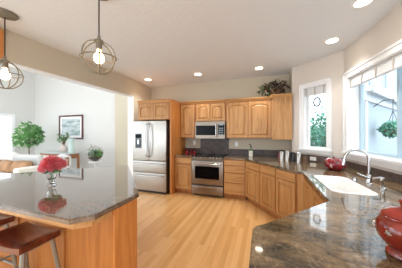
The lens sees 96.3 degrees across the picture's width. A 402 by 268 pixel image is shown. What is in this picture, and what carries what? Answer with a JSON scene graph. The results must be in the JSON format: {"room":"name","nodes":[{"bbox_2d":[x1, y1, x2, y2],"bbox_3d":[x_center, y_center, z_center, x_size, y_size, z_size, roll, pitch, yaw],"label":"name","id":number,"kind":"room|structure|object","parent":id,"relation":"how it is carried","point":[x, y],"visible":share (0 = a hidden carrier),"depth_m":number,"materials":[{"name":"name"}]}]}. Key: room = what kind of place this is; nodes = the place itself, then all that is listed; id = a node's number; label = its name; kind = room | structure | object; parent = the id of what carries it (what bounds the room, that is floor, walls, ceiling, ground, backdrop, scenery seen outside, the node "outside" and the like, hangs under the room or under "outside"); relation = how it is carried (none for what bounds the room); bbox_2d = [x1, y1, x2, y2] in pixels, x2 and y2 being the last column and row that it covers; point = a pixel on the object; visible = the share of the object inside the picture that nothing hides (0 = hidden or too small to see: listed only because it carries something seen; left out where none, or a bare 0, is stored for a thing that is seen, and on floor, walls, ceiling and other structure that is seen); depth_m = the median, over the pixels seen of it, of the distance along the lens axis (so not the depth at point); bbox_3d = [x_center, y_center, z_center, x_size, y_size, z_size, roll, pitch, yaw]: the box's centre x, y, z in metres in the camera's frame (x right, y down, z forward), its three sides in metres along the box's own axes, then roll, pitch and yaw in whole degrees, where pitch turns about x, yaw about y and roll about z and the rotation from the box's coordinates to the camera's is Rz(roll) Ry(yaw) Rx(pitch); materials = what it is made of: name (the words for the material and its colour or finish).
{"room":"kitchen","nodes":[
{"label":"kitchen","id":0,"kind":"room"},
{"bbox_2d":[0,65,34,154],"bbox_3d":[-8.447,-0.740,5.657,0.170,4.400,5.300,0,0,19],"label":"wall","id":1,"kind":"structure","parent":0,"point":[20,101],"depth_m":7.66,"materials":[{"name":"white paint"}]},
{"bbox_2d":[0,113,14,151],"bbox_3d":[-8.107,0.320,6.492,0.120,2.280,2.100,0,0,19],"label":"window","id":2,"kind":"structure","parent":1,"relation":"in","point":[7,123],"depth_m":7.30,"materials":[{"name":"white glass"}]},
{"bbox_2d":[35,73,114,168],"bbox_3d":[-5.286,-0.740,7.464,5.000,4.400,0.150,0,0,19],"label":"wall","id":3,"kind":"structure","parent":0,"point":[54,98],"depth_m":7.25,"materials":[{"name":"white paint"}]},
{"bbox_2d":[59,115,82,138],"bbox_3d":[-5.338,-0.280,7.373,1.360,0.980,0.045,0,0,19],"label":"framed painting","id":4,"kind":"object","parent":3,"relation":"attached to","point":[72,124],"visible":0.84,"depth_m":7.35,"materials":[{"name":"grey paper"}]},
{"bbox_2d":[0,27,150,120],"bbox_3d":[-2.989,0.025,1.724,0.204,2.870,8.361,0,0,21],"label":"wall","id":5,"kind":"structure","parent":0,"point":[21,50],"depth_m":3.13,"materials":[{"name":"beige paint"}]},
{"bbox_2d":[0,28,3,58],"bbox_3d":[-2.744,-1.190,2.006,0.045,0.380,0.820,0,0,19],"label":"upper cabinet","id":6,"kind":"object","parent":5,"relation":"attached to","point":[1,29],"visible":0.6,"depth_m":2.36,"materials":[{"name":"orange wood"}]},
{"bbox_2d":[8,63,133,176],"bbox_3d":[-3.160,0.237,1.270,0.180,2.445,7.393,0,0,21],"label":"trim","id":7,"kind":"structure","parent":5,"relation":"attached to","point":[130,98],"depth_m":4.66,"materials":[{"name":"white paint"}]},
{"bbox_2d":[115,94,127,165],"bbox_3d":[-2.213,-0.740,6.265,1.530,4.400,0.450,0,0,19],"label":"wall","id":8,"kind":"structure","parent":0,"point":[121,102],"depth_m":6.21,"materials":[{"name":"beige paint"}]},
{"bbox_2d":[0,0,401,86],"bbox_3d":[-0.417,-1.470,0.827,5.920,0.120,8.500,0,0,19],"label":"ceiling","id":9,"kind":"structure","parent":0,"point":[165,42],"depth_m":2.45,"materials":[{"name":"white paint"}]},
{"bbox_2d":[0,7,23,88],"bbox_3d":[-2.288,-0.968,2.099,0.328,0.884,0.327,0,0,19],"label":"pendant lamp","id":10,"kind":"object","parent":9,"relation":"hanging from","point":[6,14],"visible":1,"depth_m":2.09,"materials":[{"name":"grey metal"}]},
{"bbox_2d":[0,56,9,68],"bbox_3d":[-2.288,-0.841,2.099,0.084,0.135,0.083,0,0,19],"label":"socket","id":11,"kind":"object","parent":10,"relation":"attached to","point":[4,64],"depth_m":2.08,"materials":[{"name":"brown metal"}]},
{"bbox_2d":[79,0,116,74],"bbox_3d":[-1.004,-0.998,1.770,0.328,0.824,0.327,0,0,19],"label":"pendant lamp","id":12,"kind":"object","parent":9,"relation":"hanging from","point":[98,57],"visible":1,"depth_m":1.76,"materials":[{"name":"grey metal"}]},
{"bbox_2d":[94,35,103,49],"bbox_3d":[-1.003,-0.900,1.770,0.084,0.135,0.083,0,0,19],"label":"socket","id":13,"kind":"object","parent":12,"relation":"attached to","point":[96,40],"depth_m":1.75,"materials":[{"name":"brown metal"}]},
{"bbox_2d":[254,66,263,69],"bbox_3d":[1.239,-1.405,3.846,0.210,0.010,0.210,0,0,19],"label":"recessed light","id":14,"kind":"object","parent":9,"relation":"in","point":[257,67],"visible":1,"depth_m":3.85,"materials":[{"name":"white paint"}]},
{"bbox_2d":[324,37,340,43],"bbox_3d":[1.973,-1.405,2.711,0.210,0.010,0.210,0,0,19],"label":"recessed light","id":15,"kind":"object","parent":9,"relation":"in","point":[331,40],"visible":1,"depth_m":2.71,"materials":[{"name":"white paint"}]},
{"bbox_2d":[350,0,374,8],"bbox_3d":[1.724,-1.405,1.915,0.210,0.010,0.210,0,0,19],"label":"recessed light","id":16,"kind":"object","parent":9,"relation":"in","point":[355,4],"visible":1,"depth_m":1.94,"materials":[{"name":"white paint"}]},
{"bbox_2d":[137,191,276,267],"bbox_3d":[-3.279,1.510,2.166,12.400,0.100,9.200,0,0,19],"label":"floor","id":17,"kind":"structure","parent":0,"point":[176,230],"depth_m":2.75,"materials":[{"name":"brown wood"}]},
{"bbox_2d":[0,215,16,267],"bbox_3d":[-2.051,1.125,1.676,0.544,0.676,0.364,0,0,19],"label":"stool","id":18,"kind":"object","parent":17,"relation":"on","point":[4,220],"visible":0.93,"depth_m":1.71,"materials":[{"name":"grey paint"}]},
{"bbox_2d":[0,221,60,267],"bbox_3d":[-1.415,1.125,1.434,0.544,0.676,0.364,0,0,19],"label":"stool","id":19,"kind":"object","parent":17,"relation":"on","point":[20,239],"visible":1,"depth_m":1.41,"materials":[{"name":"brown wood"}]},
{"bbox_2d":[0,165,138,267],"bbox_3d":[-1.522,0.995,2.265,2.255,0.930,1.725,0,0,19],"label":"kitchen island","id":20,"kind":"object","parent":17,"relation":"on","point":[94,209],"visible":0.94,"depth_m":1.51,"materials":[{"name":"brown wood"}]},
{"bbox_2d":[0,165,138,224],"bbox_3d":[-1.522,0.547,2.265,2.255,0.035,1.725,0,0,19],"label":"island countertop","id":21,"kind":"structure","parent":20,"relation":"on","point":[80,195],"depth_m":1.60,"materials":[{"name":"stone"}]},
{"bbox_2d":[46,172,56,184],"bbox_3d":[-1.567,0.465,1.890,0.092,0.130,0.092,0,0,19],"label":"vase","id":22,"kind":"object","parent":21,"relation":"on","point":[51,177],"visible":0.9,"depth_m":1.86,"materials":[{"name":"clear glass"}]},
{"bbox_2d":[37,155,67,173],"bbox_3d":[-1.555,0.341,1.901,0.246,0.262,0.262,0,0,-24],"label":"flower bouquet","id":23,"kind":"object","parent":22,"relation":"in","point":[53,164],"visible":0.99,"depth_m":1.84,"materials":[{"name":"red plant"}]},
{"bbox_2d":[133,120,169,194],"bbox_3d":[-1.173,0.568,4.817,0.968,1.785,0.897,0,0,19],"label":"refrigerator","id":24,"kind":"object","parent":17,"relation":"on","point":[151,139],"visible":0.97,"depth_m":4.43,"materials":[{"name":"grey metal"}]},
{"bbox_2d":[137,99,184,194],"bbox_3d":[-1.030,0.310,4.828,0.953,2.300,0.875,0,0,19],"label":"tall cabinet","id":25,"kind":"object","parent":17,"relation":"on","point":[169,110],"visible":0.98,"depth_m":4.45,"materials":[{"name":"brown wood"}]},
{"bbox_2d":[175,157,192,193],"bbox_3d":[-0.332,1.014,4.689,0.450,0.893,0.679,0,0,19],"label":"base cabinet","id":26,"kind":"object","parent":17,"relation":"on","point":[183,165],"visible":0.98,"depth_m":4.37,"materials":[{"name":"brown wood"}]},
{"bbox_2d":[174,148,200,157],"bbox_3d":[-0.333,0.475,4.684,0.451,0.180,0.690,0,0,19],"label":"countertop","id":27,"kind":"structure","parent":26,"relation":"on","point":[198,150],"depth_m":4.77,"materials":[{"name":"stone"}]},
{"bbox_2d":[192,153,227,197],"bbox_3d":[0.230,0.991,4.439,0.764,0.939,0.734,0,0,19],"label":"range","id":28,"kind":"object","parent":17,"relation":"on","point":[207,169],"visible":0.99,"depth_m":4.15,"materials":[{"name":"grey metal"}]},
{"bbox_2d":[192,153,227,157],"bbox_3d":[0.247,0.534,4.488,0.764,0.022,0.630,0,0,19],"label":"cooktop","id":29,"kind":"object","parent":28,"relation":"in","point":[202,155],"depth_m":4.38,"materials":[{"name":"black metal"}]},
{"bbox_2d":[224,159,245,199],"bbox_3d":[0.841,1.014,4.295,0.475,0.893,0.675,0,0,19],"label":"base cabinet","id":30,"kind":"object","parent":17,"relation":"on","point":[234,170],"visible":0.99,"depth_m":3.98,"materials":[{"name":"brown wood"}]},
{"bbox_2d":[245,161,262,209],"bbox_3d":[1.281,1.014,3.751,0.524,0.893,0.505,0,0,-19],"label":"base cabinet","id":31,"kind":"object","parent":17,"relation":"on","point":[252,170],"visible":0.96,"depth_m":3.64,"materials":[{"name":"brown wood"}]},
{"bbox_2d":[260,164,296,218],"bbox_3d":[1.496,1.014,3.113,0.524,0.893,0.837,0,0,-19],"label":"base cabinet","id":32,"kind":"object","parent":17,"relation":"on","point":[278,187],"visible":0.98,"depth_m":2.98,"materials":[{"name":"brown wood"}]},
{"bbox_2d":[297,173,304,211],"bbox_3d":[1.469,0.964,2.562,0.078,0.793,0.184,0,0,-17],"label":"cabinet filler","id":33,"kind":"object","parent":32,"relation":"attached to","point":[300,177],"visible":0.14,"depth_m":2.60,"materials":[{"name":"brown wood"}]},
{"bbox_2d":[303,178,325,209],"bbox_3d":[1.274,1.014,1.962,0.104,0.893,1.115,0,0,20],"label":"base cabinet","id":34,"kind":"object","parent":17,"relation":"on","point":[311,197],"visible":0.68,"depth_m":2.12,"materials":[{"name":"brown wood"}]},
{"bbox_3d":[0.933,1.014,0.729,1.300,0.893,1.380,0,0,19],"label":"cabinet","id":35,"kind":"object","parent":17,"relation":"on","visible":0},
{"bbox_2d":[223,149,401,267],"bbox_3d":[1.147,0.475,2.213,2.073,0.180,4.638,0,0,13],"label":"countertop","id":36,"kind":"structure","parent":35,"relation":"on","point":[338,232],"depth_m":1.02,"materials":[{"name":"stone"}]},
{"bbox_2d":[248,144,252,155],"bbox_3d":[1.188,0.384,4.296,0.105,0.292,0.101,0,0,19],"label":"bottle","id":37,"kind":"object","parent":36,"relation":"on","point":[250,149],"visible":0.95,"depth_m":4.25,"materials":[{"name":"white"}]},
{"bbox_2d":[279,149,283,160],"bbox_3d":[1.588,0.417,3.538,0.090,0.225,0.090,0,0,19],"label":"canister","id":38,"kind":"object","parent":36,"relation":"on","point":[281,152],"visible":0.94,"depth_m":3.50,"materials":[{"name":"silver metal"}]},
{"bbox_2d":[285,150,289,161],"bbox_3d":[1.668,0.422,3.479,0.090,0.215,0.090,0,0,19],"label":"canister","id":39,"kind":"object","parent":36,"relation":"on","point":[287,152],"visible":1,"depth_m":3.44,"materials":[{"name":"silver metal"}]},
{"bbox_2d":[291,152,294,161],"bbox_3d":[1.749,0.435,3.420,0.082,0.190,0.082,0,0,19],"label":"canister","id":40,"kind":"object","parent":36,"relation":"on","point":[292,153],"visible":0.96,"depth_m":3.39,"materials":[{"name":"black metal"}]},
{"bbox_2d":[296,152,300,162],"bbox_3d":[1.824,0.430,3.363,0.090,0.200,0.090,0,0,19],"label":"canister","id":41,"kind":"object","parent":36,"relation":"on","point":[298,154],"visible":0.98,"depth_m":3.33,"materials":[{"name":"silver metal"}]},
{"bbox_2d":[302,154,307,162],"bbox_3d":[1.933,0.455,3.357,0.092,0.150,0.092,0,0,19],"label":"canister","id":42,"kind":"object","parent":36,"relation":"on","point":[304,156],"visible":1,"depth_m":3.32,"materials":[{"name":"brown"}]},
{"bbox_2d":[323,156,346,170],"bbox_3d":[1.979,0.428,2.666,0.267,0.203,0.268,0,0,19],"label":"jar","id":43,"kind":"object","parent":36,"relation":"on","point":[330,163],"visible":0.97,"depth_m":2.58,"materials":[{"name":"red ceramic"}]},
{"bbox_2d":[314,175,377,195],"bbox_3d":[1.483,0.614,1.921,0.353,0.182,0.730,0,0,19],"label":"sink","id":44,"kind":"object","parent":36,"relation":"in","point":[338,184],"visible":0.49,"depth_m":2.10,"materials":[{"name":"white ceramic"}]},
{"bbox_2d":[341,148,372,184],"bbox_3d":[1.678,0.344,1.933,0.265,0.373,0.102,0,0,19],"label":"faucet","id":45,"kind":"object","parent":36,"relation":"on","point":[368,176],"visible":1,"depth_m":1.90,"materials":[{"name":"silver metal"}]},
{"bbox_2d":[372,177,386,189],"bbox_3d":[1.723,0.471,1.739,0.103,0.118,0.051,0,0,19],"label":"soap dispenser","id":46,"kind":"object","parent":36,"relation":"on","point":[382,179],"visible":1,"depth_m":1.72,"materials":[{"name":"silver metal"}]},
{"bbox_2d":[373,199,401,260],"bbox_3d":[0.881,0.406,0.780,0.199,0.249,0.196,0,0,-1],"label":"ginger jar","id":47,"kind":"object","parent":36,"relation":"on","point":[388,223],"visible":1,"depth_m":0.77,"materials":[{"name":"red ceramic"}]},
{"bbox_2d":[151,69,291,154],"bbox_3d":[0.335,0.025,4.717,3.950,2.870,0.550,0,0,19],"label":"wall","id":48,"kind":"structure","parent":0,"point":[246,87],"depth_m":4.67,"materials":[{"name":"beige paint"}]},
{"bbox_2d":[180,101,195,137],"bbox_3d":[-0.298,-0.370,4.844,0.420,0.940,0.375,0,0,19],"label":"upper cabinet","id":49,"kind":"object","parent":48,"relation":"attached to","point":[188,109],"visible":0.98,"depth_m":4.68,"materials":[{"name":"brown wood"}]},
{"bbox_2d":[185,148,200,152],"bbox_3d":[-0.226,0.458,5.001,0.451,0.145,0.020,0,0,19],"label":"backsplash","id":50,"kind":"structure","parent":48,"relation":"attached to","point":[198,150],"depth_m":4.97,"materials":[{"name":"stone"}]},
{"bbox_2d":[195,99,225,121],"bbox_3d":[0.279,-0.578,4.648,0.788,0.525,0.375,0,0,19],"label":"upper cabinet","id":51,"kind":"object","parent":48,"relation":"attached to","point":[207,110],"visible":0.98,"depth_m":4.48,"materials":[{"name":"brown wood"}]},
{"bbox_2d":[195,121,226,138],"bbox_3d":[0.270,-0.095,4.604,0.760,0.431,0.446,0,0,19],"label":"microwave","id":52,"kind":"object","parent":51,"relation":"attached to","point":[209,129],"visible":0.99,"depth_m":4.42,"materials":[{"name":"silver metal"}]},
{"bbox_2d":[201,138,228,153],"bbox_3d":[0.354,0.315,4.806,0.770,0.430,0.021,0,0,19],"label":"backsplash","id":53,"kind":"structure","parent":48,"relation":"attached to","point":[211,146],"depth_m":4.79,"materials":[{"name":"grey stone"}]},
{"bbox_2d":[226,96,271,137],"bbox_3d":[1.150,-0.370,4.354,1.043,0.940,0.375,0,0,19],"label":"upper cabinet","id":54,"kind":"object","parent":48,"relation":"attached to","point":[245,117],"visible":0.98,"depth_m":4.19,"materials":[{"name":"brown wood"}]},
{"bbox_2d":[229,149,285,155],"bbox_3d":[1.392,0.458,4.454,1.418,0.145,0.020,0,0,19],"label":"backsplash","id":55,"kind":"structure","parent":48,"relation":"attached to","point":[231,151],"depth_m":4.45,"materials":[{"name":"stone"}]},
{"bbox_2d":[270,93,291,139],"bbox_3d":[1.786,-0.367,4.064,0.428,0.975,0.515,0,0,19],"label":"upper cabinet","id":56,"kind":"object","parent":48,"relation":"attached to","point":[281,104],"visible":0.98,"depth_m":3.86,"materials":[{"name":"brown wood"}]},
{"bbox_2d":[257,78,289,96],"bbox_3d":[1.645,-1.038,4.095,0.718,0.474,0.434,0,0,19],"label":"dried arrangement","id":57,"kind":"object","parent":56,"relation":"on","point":[269,90],"visible":0.95,"depth_m":4.04,"materials":[{"name":"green plant"}]},
{"bbox_2d":[292,50,343,157],"bbox_3d":[2.237,0.025,3.469,0.150,2.870,0.941,0,0,-29],"label":"wall","id":58,"kind":"structure","parent":0,"point":[332,65],"depth_m":3.25,"materials":[{"name":"beige paint"}]},
{"bbox_2d":[298,77,332,154],"bbox_3d":[2.216,-0.312,3.460,0.195,1.369,0.609,0,0,-29],"label":"window","id":59,"kind":"structure","parent":58,"relation":"in","point":[315,112],"depth_m":3.50,"materials":[{"name":"white paint"}]},
{"bbox_2d":[305,85,325,96],"bbox_3d":[2.196,-0.819,3.450,0.060,0.162,0.385,0,0,-29],"label":"window shade","id":60,"kind":"object","parent":59,"relation":"attached to","point":[318,90],"visible":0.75,"depth_m":3.43,"materials":[{"name":"white fabric"}]},
{"bbox_2d":[295,153,342,162],"bbox_3d":[2.161,0.468,3.427,0.020,0.125,0.921,0,0,-29],"label":"backsplash","id":61,"kind":"structure","parent":58,"relation":"attached to","point":[320,159],"depth_m":3.37,"materials":[{"name":"stone"}]},
{"bbox_2d":[344,2,401,174],"bbox_3d":[1.984,0.025,0.756,0.210,2.870,4.600,0,0,13],"label":"wall","id":62,"kind":"structure","parent":0,"point":[387,31],"depth_m":2.29,"materials":[{"name":"beige paint"}]},
{"bbox_2d":[341,39,401,171],"bbox_3d":[2.191,-0.300,1.752,0.255,1.400,2.555,0,0,13],"label":"window","id":63,"kind":"structure","parent":62,"relation":"in","point":[372,109],"depth_m":2.46,"materials":[{"name":"white paint"}]},
{"bbox_2d":[349,53,401,87],"bbox_3d":[2.139,-0.804,1.762,0.060,0.162,2.290,0,0,13],"label":"window shade","id":64,"kind":"object","parent":63,"relation":"attached to","point":[394,63],"visible":1,"depth_m":2.27,"materials":[{"name":"white fabric"}]},
{"bbox_2d":[346,161,401,183],"bbox_3d":[2.013,0.482,1.401,0.020,0.095,3.270,0,0,13],"label":"backsplash","id":65,"kind":"structure","parent":62,"relation":"attached to","point":[391,176],"depth_m":2.22,"materials":[{"name":"stone"}]},
{"bbox_3d":[-6.009,1.454,3.037,6.130,0.012,8.700,0,0,19],"label":"floor","id":66,"kind":"structure","parent":0,"visible":0},
{"bbox_2d":[0,151,47,173],"bbox_3d":[-5.298,0.990,4.934,2.600,0.940,0.890,0,0,19],"label":"sofa","id":67,"kind":"object","parent":66,"relation":"on","point":[13,156],"visible":0.3,"depth_m":4.77,"materials":[{"name":"white fabric"}]},
{"bbox_2d":[0,160,13,172],"bbox_3d":[-5.123,0.845,4.748,0.600,0.301,0.241,0,0,24],"label":"pillow","id":68,"kind":"object","parent":67,"relation":"on","point":[5,165],"visible":0.72,"depth_m":4.62,"materials":[{"name":"fabric"}]},
{"bbox_2d":[0,151,17,160],"bbox_3d":[-5.772,0.715,5.279,1.080,0.390,0.180,0,0,19],"label":"cushion","id":69,"kind":"object","parent":67,"relation":"on","point":[3,155],"depth_m":5.11,"materials":[{"name":"white fabric"}]},
{"bbox_2d":[10,160,32,172],"bbox_3d":[-4.536,0.835,4.553,0.620,0.319,0.245,0,0,13],"label":"pillow","id":70,"kind":"object","parent":67,"relation":"on","point":[16,164],"visible":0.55,"depth_m":4.48,"materials":[{"name":"fabric"}]},
{"bbox_2d":[13,154,43,165],"bbox_3d":[-4.711,0.735,4.920,1.080,0.350,0.180,0,0,19],"label":"cushion","id":71,"kind":"object","parent":67,"relation":"on","point":[36,159],"depth_m":4.78,"materials":[{"name":"grey fabric"}]},
{"bbox_2d":[9,121,45,153],"bbox_3d":[-6.512,0.479,6.796,1.068,1.961,1.113,0,0,-34],"label":"potted tree","id":72,"kind":"object","parent":66,"relation":"on","point":[30,134],"visible":0.94,"depth_m":6.66,"materials":[{"name":"green plant"}]},
{"bbox_2d":[39,151,80,168],"bbox_3d":[-5.313,1.070,6.760,1.600,0.780,0.440,0,0,19],"label":"console table","id":73,"kind":"object","parent":66,"relation":"on","point":[50,153],"visible":0.55,"depth_m":6.62,"materials":[{"name":"brown"}]},
{"bbox_2d":[59,144,67,152],"bbox_3d":[-5.105,0.535,6.690,0.280,0.290,0.280,0,0,19],"label":"vase","id":74,"kind":"object","parent":73,"relation":"on","point":[63,148],"visible":0.9,"depth_m":6.61,"materials":[{"name":"beige ceramic"}]},
{"bbox_2d":[56,132,69,144],"bbox_3d":[-5.139,0.194,6.708,0.410,0.538,0.506,0,0,-44],"label":"bunch","id":75,"kind":"object","parent":74,"relation":"in","point":[64,137],"visible":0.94,"depth_m":6.65,"materials":[{"name":"green plant"}]},
{"bbox_2d":[68,138,74,152],"bbox_3d":[-4.738,0.420,6.587,0.230,0.520,0.230,0,0,19],"label":"vase","id":76,"kind":"object","parent":73,"relation":"on","point":[71,149],"visible":1,"depth_m":6.52,"materials":[{"name":"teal ceramic"}]},
{"bbox_2d":[56,154,70,169],"bbox_3d":[-4.511,1.055,5.855,0.340,0.810,0.340,0,0,19],"label":"lantern","id":77,"kind":"object","parent":66,"relation":"on","point":[63,156],"visible":0.23,"depth_m":5.88,"materials":[{"name":"white paint"}]},
{"bbox_2d":[88,160,101,166],"bbox_3d":[-3.533,1.180,5.999,0.400,0.560,0.400,0,0,19],"label":"side table","id":78,"kind":"object","parent":66,"relation":"on","point":[97,161],"visible":0.45,"depth_m":5.89,"materials":[{"name":"white paint"}]},
{"bbox_2d":[86,144,102,160],"bbox_3d":[-3.516,0.626,5.973,0.501,0.558,0.603,0,0,-35],"label":"terrarium","id":79,"kind":"object","parent":78,"relation":"on","point":[94,154],"visible":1,"depth_m":5.83,"materials":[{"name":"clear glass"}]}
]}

